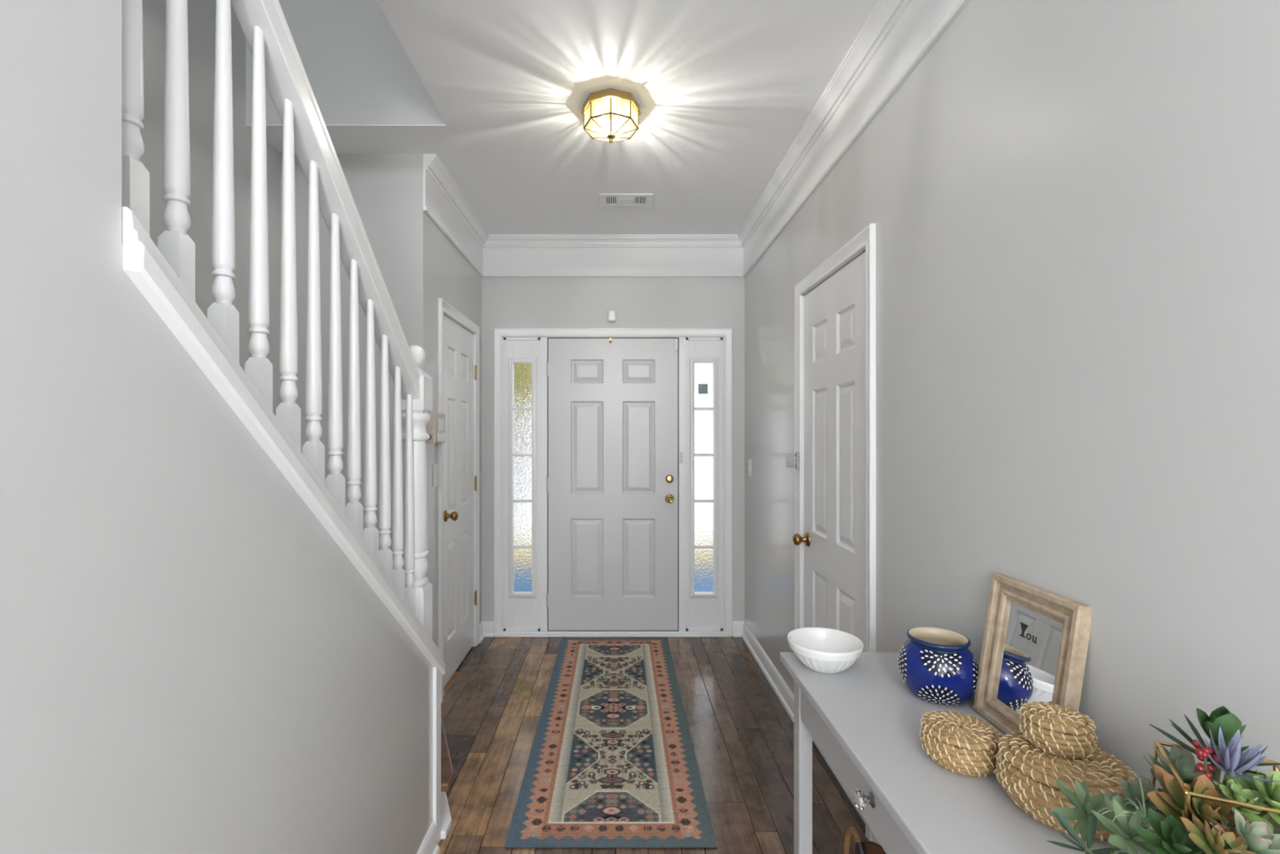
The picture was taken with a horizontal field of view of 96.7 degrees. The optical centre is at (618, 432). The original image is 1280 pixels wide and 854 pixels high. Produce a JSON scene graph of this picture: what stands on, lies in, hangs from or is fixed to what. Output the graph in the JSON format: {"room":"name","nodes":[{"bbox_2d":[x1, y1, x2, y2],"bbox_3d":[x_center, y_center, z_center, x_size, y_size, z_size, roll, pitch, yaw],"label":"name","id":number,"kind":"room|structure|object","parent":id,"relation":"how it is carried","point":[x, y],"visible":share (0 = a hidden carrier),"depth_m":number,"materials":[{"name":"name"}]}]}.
{"room":"entrance hallway","nodes":[
{"label":"entrance hallway","id":0,"kind":"room"},
{"bbox_2d":[139,0,279,416],"bbox_3d":[-1.700,-1.180,0.649,0.100,5.200,4.498,0,0,0],"label":"wall","id":1,"kind":"structure","parent":0,"point":[201,13],"depth_m":2.28,"materials":[{"name":"grey paint"}]},
{"bbox_2d":[0,0,445,853],"bbox_3d":[-1.140,-1.180,0.510,1.020,5.200,4.220,0,0,0],"label":"wall","id":2,"kind":"structure","parent":0,"point":[191,662],"depth_m":0.76,"materials":[{"name":"grey paint"}]},
{"bbox_2d":[121,0,445,674],"bbox_3d":[-0.689,-0.157,1.357,0.172,2.010,1.267,0,0,0],"label":"stair railing","id":3,"kind":"object","parent":2,"relation":"on","point":[164,274],"visible":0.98,"depth_m":1.17,"materials":[{"name":"white paint"}]},
{"bbox_2d":[417,821,439,853],"bbox_3d":[-0.617,1.369,0.215,0.026,0.101,3.430,0,0,0],"label":"baseboard","id":4,"kind":"structure","parent":2,"relation":"attached to","point":[428,846],"depth_m":1.88,"materials":[{"name":"white paint"}]},
{"bbox_2d":[432,666,440,844],"bbox_3d":[-0.687,1.107,1.960,0.138,0.625,0.054,0,0,0],"label":"trim","id":5,"kind":"structure","parent":2,"relation":"attached to","point":[436,673],"depth_m":1.94,"materials":[{"name":"white paint"}]},
{"bbox_2d":[280,154,481,647],"bbox_3d":[-1.302,0.031,3.374,0.697,2.778,1.192,0,0,0],"label":"wall","id":6,"kind":"structure","parent":0,"point":[419,265],"depth_m":2.78,"materials":[{"name":"grey paint"}]},
{"bbox_2d":[433,463,438,487],"bbox_3d":[-0.948,0.225,2.962,0.011,0.116,0.072,0,0,0],"label":"light switch","id":7,"kind":"object","parent":6,"relation":"attached to","point":[435,466],"visible":1,"depth_m":2.95,"materials":[{"name":"white plastic"}]},
{"bbox_2d":[426,413,446,443],"bbox_3d":[-0.925,-0.020,2.904,0.056,0.152,0.172,0,0,0],"label":"alarm keypad","id":8,"kind":"object","parent":6,"relation":"attached to","point":[436,426],"visible":0.81,"depth_m":2.85,"materials":[{"name":"beige plastic"}]},
{"bbox_2d":[422,154,488,276],"bbox_3d":[-0.922,-1.220,3.374,0.062,0.275,1.192,0,0,0],"label":"trim","id":9,"kind":"structure","parent":6,"relation":"attached to","point":[443,202],"depth_m":3.18,"materials":[{"name":"white paint"}]},
{"bbox_2d":[438,297,479,696],"bbox_3d":[-0.943,0.355,3.421,0.020,2.130,0.818,0,0,0],"label":"door frame","id":10,"kind":"structure","parent":6,"relation":"attached to","point":[443,306],"depth_m":3.06,"materials":[{"name":"white paint"}]},
{"bbox_2d":[444,312,476,686],"bbox_3d":[-0.975,0.384,3.426,0.176,2.073,0.714,0,0,0],"label":"door","id":11,"kind":"structure","parent":6,"relation":"in","point":[460,369],"depth_m":3.43,"materials":[{"name":"white paint"}]},
{"bbox_2d":[479,621,484,643],"bbox_3d":[-0.940,1.369,3.900,0.026,0.101,0.140,0,0,0],"label":"baseboard","id":12,"kind":"structure","parent":6,"relation":"attached to","point":[482,636],"depth_m":3.90,"materials":[{"name":"white paint"}]},
{"bbox_2d":[245,0,879,234],"bbox_3d":[-1.150,-1.468,-0.300,4.300,0.220,8.800,0,0,0],"label":"ceiling","id":13,"kind":"structure","parent":0,"point":[723,90],"depth_m":2.31,"materials":[{"name":"white paint"}]},
{"bbox_2d":[581,88,640,142],"bbox_3d":[-0.030,-1.279,2.360,0.229,0.158,0.229,0,0,22],"label":"ceiling light","id":14,"kind":"object","parent":13,"relation":"attached to","point":[608,108],"visible":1,"depth_m":2.34,"materials":[{"name":"gold metal"}]},
{"bbox_2d":[599,193,653,206],"bbox_3d":[0.045,-1.353,3.325,0.310,0.009,0.170,0,0,0],"label":"ceiling vent","id":15,"kind":"object","parent":13,"relation":"in","point":[605,199],"visible":1,"depth_m":3.31,"materials":[{"name":"white metal"}]},
{"bbox_2d":[481,276,744,621],"bbox_3d":[-0.035,0.031,4.035,2.075,2.778,0.130,0,0,0],"label":"wall","id":16,"kind":"structure","parent":0,"point":[507,302],"depth_m":3.97,"materials":[{"name":"grey paint"}]},
{"bbox_2d":[482,621,493,636],"bbox_3d":[-0.908,1.369,3.957,0.089,0.101,0.026,0,0,0],"label":"baseboard","id":17,"kind":"structure","parent":16,"relation":"attached to","point":[488,626],"depth_m":3.96,"materials":[{"name":"white paint"}]},
{"bbox_2d":[503,337,540,631],"bbox_3d":[-0.673,0.365,3.997,0.258,2.050,0.061,0,0,0],"label":"window","id":18,"kind":"structure","parent":16,"relation":"in","point":[522,356],"depth_m":3.98,"materials":[{"name":"clear glass"}]},
{"bbox_2d":[546,337,678,631],"bbox_3d":[-0.043,0.365,3.958,0.931,2.050,0.113,0,0,0],"label":"door","id":19,"kind":"structure","parent":16,"relation":"in","point":[612,478],"depth_m":3.97,"materials":[{"name":"grey paint"}]},
{"bbox_2d":[674,338,678,351],"bbox_3d":[0.404,-0.608,3.966,0.024,0.084,0.016,0,0,0],"label":"sensor","id":20,"kind":"object","parent":19,"relation":"attached to","point":[676,340],"visible":1,"depth_m":3.96,"materials":[{"name":"white plastic"}]},
{"bbox_2d":[608,310,616,321],"bbox_3d":[-0.043,-0.806,3.951,0.058,0.080,0.038,0,0,0],"label":"sensor","id":21,"kind":"object","parent":16,"relation":"attached to","point":[611,313],"visible":1,"depth_m":3.93,"materials":[{"name":"white plastic"}]},
{"bbox_2d":[493,631,731,636],"bbox_3d":[-0.036,1.405,4.020,1.647,0.030,0.160,0,0,0],"label":"door sill","id":22,"kind":"structure","parent":16,"relation":"attached to","point":[504,633],"depth_m":3.95,"materials":[{"name":"white paint"}]},
{"bbox_2d":[482,234,743,276],"bbox_3d":[-0.035,-1.220,3.939,1.835,0.275,0.062,0,0,0],"label":"trim","id":23,"kind":"structure","parent":16,"relation":"attached to","point":[503,255],"depth_m":3.96,"materials":[{"name":"white paint"}]},
{"bbox_2d":[493,328,732,636],"bbox_3d":[-0.035,0.348,4.020,1.659,2.143,0.140,0,0,0],"label":"door frame","id":24,"kind":"structure","parent":16,"relation":"attached to","point":[499,333],"depth_m":3.96,"materials":[{"name":"white paint"}]},
{"bbox_2d":[679,451,684,462],"bbox_3d":[0.442,0.177,3.961,0.034,0.080,0.017,0,0,0],"label":"guard","id":25,"kind":"object","parent":16,"relation":"attached to","point":[681,453],"visible":1,"depth_m":3.96,"materials":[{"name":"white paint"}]},
{"bbox_2d":[685,337,723,631],"bbox_3d":[0.602,0.365,3.997,0.259,2.050,0.061,0,0,0],"label":"window","id":26,"kind":"structure","parent":16,"relation":"in","point":[704,356],"depth_m":3.98,"materials":[{"name":"clear glass"}]},
{"bbox_2d":[732,621,744,636],"bbox_3d":[0.839,1.369,3.957,0.087,0.101,0.026,0,0,0],"label":"baseboard","id":27,"kind":"structure","parent":16,"relation":"attached to","point":[737,626],"depth_m":3.96,"materials":[{"name":"white paint"}]},
{"bbox_2d":[438,636,867,853],"bbox_3d":[-1.150,1.470,-0.300,4.300,0.100,8.800,0,0,0],"label":"floor","id":28,"kind":"structure","parent":0,"point":[741,732],"depth_m":2.56,"materials":[{"name":"brown wood"}]},
{"bbox_2d":[440,718,453,839],"bbox_3d":[-1.117,0.083,0.747,1.047,2.674,3.506,0,0,0],"label":"staircase","id":29,"kind":"structure","parent":28,"relation":"on","point":[446,769],"depth_m":2.04,"materials":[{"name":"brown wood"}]},
{"bbox_2d":[504,637,717,848],"bbox_3d":[-0.025,1.416,2.925,0.726,0.006,1.966,0,0,0],"label":"runner rug","id":30,"kind":"object","parent":28,"relation":"on","point":[612,762],"visible":1,"depth_m":2.46,"materials":[{"name":"multicoloured fabric"}]},
{"bbox_2d":[843,826,886,853],"bbox_3d":[0.644,1.185,1.360,0.171,0.470,0.250,0,0,0],"label":"basket","id":31,"kind":"object","parent":28,"relation":"on","point":[865,846],"visible":0.52,"depth_m":1.40,"materials":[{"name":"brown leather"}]},
{"bbox_2d":[779,652,1151,853],"bbox_3d":[0.672,1.030,1.129,0.408,0.780,1.059,0,0,0],"label":"console table","id":32,"kind":"object","parent":28,"relation":"on","point":[863,717],"visible":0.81,"depth_m":1.13,"materials":[{"name":"grey paint"}]},
{"bbox_2d":[786,626,863,673],"bbox_3d":[0.563,0.603,1.552,0.197,0.074,0.197,0,0,0],"label":"bowl","id":33,"kind":"object","parent":32,"relation":"on","point":[822,650],"visible":1,"depth_m":1.57,"materials":[{"name":"white ceramic"}]},
{"bbox_2d":[897,626,979,706],"bbox_3d":[0.778,0.568,1.385,0.177,0.144,0.175,0,0,0],"label":"vase","id":34,"kind":"object","parent":32,"relation":"on","point":[938,665],"visible":0.96,"depth_m":1.33,"materials":[{"name":"ceramic"}]},
{"bbox_2d":[919,709,1002,777],"bbox_3d":[0.665,0.604,1.106,0.140,0.075,0.141,0,0,38],"label":"lidded basket","id":35,"kind":"object","parent":32,"relation":"on","point":[962,744],"visible":0.92,"depth_m":1.07,"materials":[{"name":"wicker"}]},
{"bbox_2d":[973,572,1090,733],"bbox_3d":[0.852,0.482,1.187,0.071,0.318,0.250,0,0,0],"label":"picture frame","id":36,"kind":"object","parent":32,"relation":"on","point":[1036,639],"visible":0.84,"depth_m":1.19,"materials":[{"name":"brown wood"}]},
{"bbox_2d":[996,601,1062,715],"bbox_3d":[0.856,0.483,1.187,0.003,0.226,0.158,8,0,0],"label":"mirror glass","id":37,"kind":"object","parent":36,"relation":"attached to","point":[1028,671],"depth_m":1.19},
{"bbox_2d":[995,730,1136,840],"bbox_3d":[0.756,0.591,0.963,0.196,0.099,0.198,0,0,4],"label":"lidded basket","id":38,"kind":"object","parent":32,"relation":"on","point":[1024,771],"visible":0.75,"depth_m":0.93,"materials":[{"name":"wicker"}]},
{"bbox_2d":[1019,700,1097,759],"bbox_3d":[0.760,0.514,0.985,0.108,0.062,0.109,0,0,-43],"label":"lidded basket","id":39,"kind":"object","parent":38,"relation":"on","point":[1056,730],"visible":1,"depth_m":0.96,"materials":[{"name":"wicker"}]},
{"bbox_2d":[1150,740,1279,835],"bbox_3d":[0.763,0.532,0.705,0.134,0.214,0.165,0,0,31],"label":"planter","id":40,"kind":"object","parent":32,"relation":"on","point":[1157,744],"visible":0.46,"depth_m":0.70,"materials":[{"name":"gold metal"}]},
{"bbox_2d":[1047,810,1128,853],"bbox_3d":[0.609,0.541,0.734,0.076,0.075,0.085,0,0,-9],"label":"succulent","id":41,"kind":"object","parent":40,"relation":"in","point":[1092,826],"visible":0.98,"depth_m":0.74,"materials":[{"name":"green plant"}]},
{"bbox_2d":[1048,776,1128,841],"bbox_3d":[0.660,0.540,0.796,0.083,0.085,0.092,0,0,44],"label":"succulent","id":42,"kind":"object","parent":40,"relation":"in","point":[1083,802],"visible":0.78,"depth_m":0.80,"materials":[{"name":"green plant"}]},
{"bbox_2d":[1090,795,1156,853],"bbox_3d":[0.631,0.503,0.695,0.085,0.087,0.076,0,0,34],"label":"succulent","id":43,"kind":"object","parent":40,"relation":"in","point":[1126,836],"visible":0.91,"depth_m":0.70,"materials":[{"name":"green plant"}]},
{"bbox_2d":[1097,775,1160,837],"bbox_3d":[0.659,0.483,0.710,0.082,0.062,0.094,0,0,-16],"label":"air plant","id":44,"kind":"object","parent":40,"relation":"in","point":[1144,820],"visible":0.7,"depth_m":0.72,"materials":[{"name":"green plant"}]},
{"bbox_2d":[1111,775,1165,818],"bbox_3d":[0.688,0.502,0.746,0.066,0.090,0.052,0,0,-37],"label":"succulent","id":45,"kind":"object","parent":40,"relation":"in","point":[1132,790],"visible":0.56,"depth_m":0.75,"materials":[{"name":"green plant"}]},
{"bbox_2d":[1133,807,1206,853],"bbox_3d":[0.639,0.490,0.653,0.071,0.082,0.066,0,0,32],"label":"succulent","id":46,"kind":"object","parent":40,"relation":"in","point":[1174,838],"visible":0.96,"depth_m":0.66,"materials":[{"name":"green plant"}]},
{"bbox_2d":[1142,743,1221,811],"bbox_3d":[0.733,0.464,0.734,0.082,0.100,0.073,0,0,44],"label":"succulent","id":47,"kind":"object","parent":40,"relation":"in","point":[1183,760],"visible":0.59,"depth_m":0.74,"materials":[{"name":"green plant"}]},
{"bbox_2d":[1146,764,1253,852],"bbox_3d":[0.700,0.464,0.683,0.112,0.102,0.090,0,0,-39],"label":"succulent","id":48,"kind":"object","parent":40,"relation":"in","point":[1171,802],"visible":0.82,"depth_m":0.68,"materials":[{"name":"orange plant"}]},
{"bbox_2d":[1191,739,1223,778],"bbox_3d":[0.727,0.424,0.705,0.030,0.078,0.023,0,0,0],"label":"sprig","id":49,"kind":"object","parent":40,"relation":"in","point":[1202,753],"visible":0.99,"depth_m":0.70,"materials":[{"name":"red plant"}]},
{"bbox_2d":[1149,714,1279,774],"bbox_3d":[0.773,0.437,0.734,0.110,0.105,0.112,0,0,-20],"label":"succulent","id":50,"kind":"object","parent":40,"relation":"in","point":[1178,728],"visible":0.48,"depth_m":0.75,"materials":[{"name":"green plant"}]},
{"bbox_2d":[1179,813,1256,853],"bbox_3d":[0.662,0.473,0.625,0.067,0.077,0.061,0,0,-26],"label":"succulent","id":51,"kind":"object","parent":40,"relation":"in","point":[1212,842],"visible":1,"depth_m":0.63,"materials":[{"name":"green plant"}]},
{"bbox_2d":[1195,706,1246,789],"bbox_3d":[0.767,0.415,0.723,0.043,0.130,0.031,0,0,28],"label":"succulent","id":52,"kind":"object","parent":40,"relation":"in","point":[1229,723],"visible":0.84,"depth_m":0.72,"materials":[{"name":"green plant"}]},
{"bbox_2d":[1196,725,1279,792],"bbox_3d":[0.744,0.416,0.683,0.068,0.109,0.059,0,0,5],"label":"succulent","id":53,"kind":"object","parent":40,"relation":"in","point":[1233,763],"visible":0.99,"depth_m":0.68,"materials":[{"name":"purple plant"}]},
{"bbox_2d":[1212,778,1273,831],"bbox_3d":[0.736,0.457,0.669,0.053,0.074,0.054,0,0,-12],"label":"succulent","id":54,"kind":"object","parent":40,"relation":"in","point":[1255,795],"visible":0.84,"depth_m":0.67,"materials":[{"name":"green plant"}]},
{"bbox_2d":[1208,808,1279,853],"bbox_3d":[0.700,0.469,0.630,0.068,0.082,0.072,0,0,32],"label":"succulent","id":55,"kind":"object","parent":40,"relation":"in","point":[1260,837],"visible":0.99,"depth_m":0.63,"materials":[{"name":"green plant"}]},
{"bbox_2d":[1231,768,1279,826],"bbox_3d":[0.767,0.442,0.663,0.080,0.088,0.073,0,0,-44],"label":"succulent","id":56,"kind":"object","parent":40,"relation":"in","point":[1269,791],"visible":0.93,"depth_m":0.67,"materials":[{"name":"green plant"}]},
{"bbox_2d":[744,0,1279,791],"bbox_3d":[0.942,0.031,-0.255,0.120,2.778,8.690,0,0,0],"label":"wall","id":57,"kind":"structure","parent":0,"point":[1073,206],"depth_m":1.09,"materials":[{"name":"grey paint"}]},
{"bbox_2d":[748,458,751,476],"bbox_3d":[0.876,0.240,3.800,0.011,0.116,0.072,0,0,0],"label":"light switch","id":58,"kind":"object","parent":57,"relation":"attached to","point":[749,460],"visible":1,"depth_m":3.79,"materials":[{"name":"white plastic"}]},
{"bbox_2d":[742,621,793,722],"bbox_3d":[0.869,1.369,3.377,0.026,0.101,1.185,0,0,0],"label":"baseboard","id":59,"kind":"structure","parent":57,"relation":"attached to","point":[781,689],"depth_m":3.25,"materials":[{"name":"white paint"}]},
{"bbox_2d":[786,452,799,468],"bbox_3d":[0.840,0.137,2.743,0.052,0.076,0.042,0,0,0],"label":"guard","id":60,"kind":"object","parent":57,"relation":"attached to","point":[792,459],"visible":1,"depth_m":2.76,"materials":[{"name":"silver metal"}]},
{"bbox_2d":[792,248,865,822],"bbox_3d":[0.904,0.381,2.362,0.176,2.078,0.731,0,0,0],"label":"door","id":61,"kind":"structure","parent":57,"relation":"in","point":[833,540],"depth_m":2.33,"materials":[{"name":"white paint"}]},
{"bbox_2d":[794,222,875,840],"bbox_3d":[0.872,0.352,2.366,0.020,2.135,0.837,0,0,0],"label":"door frame","id":62,"kind":"structure","parent":57,"relation":"attached to","point":[866,238],"depth_m":1.99,"materials":[{"name":"white paint"}]},
{"bbox_2d":[737,0,969,276],"bbox_3d":[0.851,-1.220,-0.315,0.062,0.275,8.570,0,0,0],"label":"trim","id":63,"kind":"structure","parent":57,"relation":"attached to","point":[895,37],"depth_m":2.11,"materials":[{"name":"white paint"}]},
{"bbox_2d":[871,831,880,844],"bbox_3d":[0.869,1.369,-1.326,0.026,0.101,6.548,0,0,0],"label":"baseboard","id":64,"kind":"structure","parent":57,"relation":"attached to","point":[874,839],"depth_m":1.93,"materials":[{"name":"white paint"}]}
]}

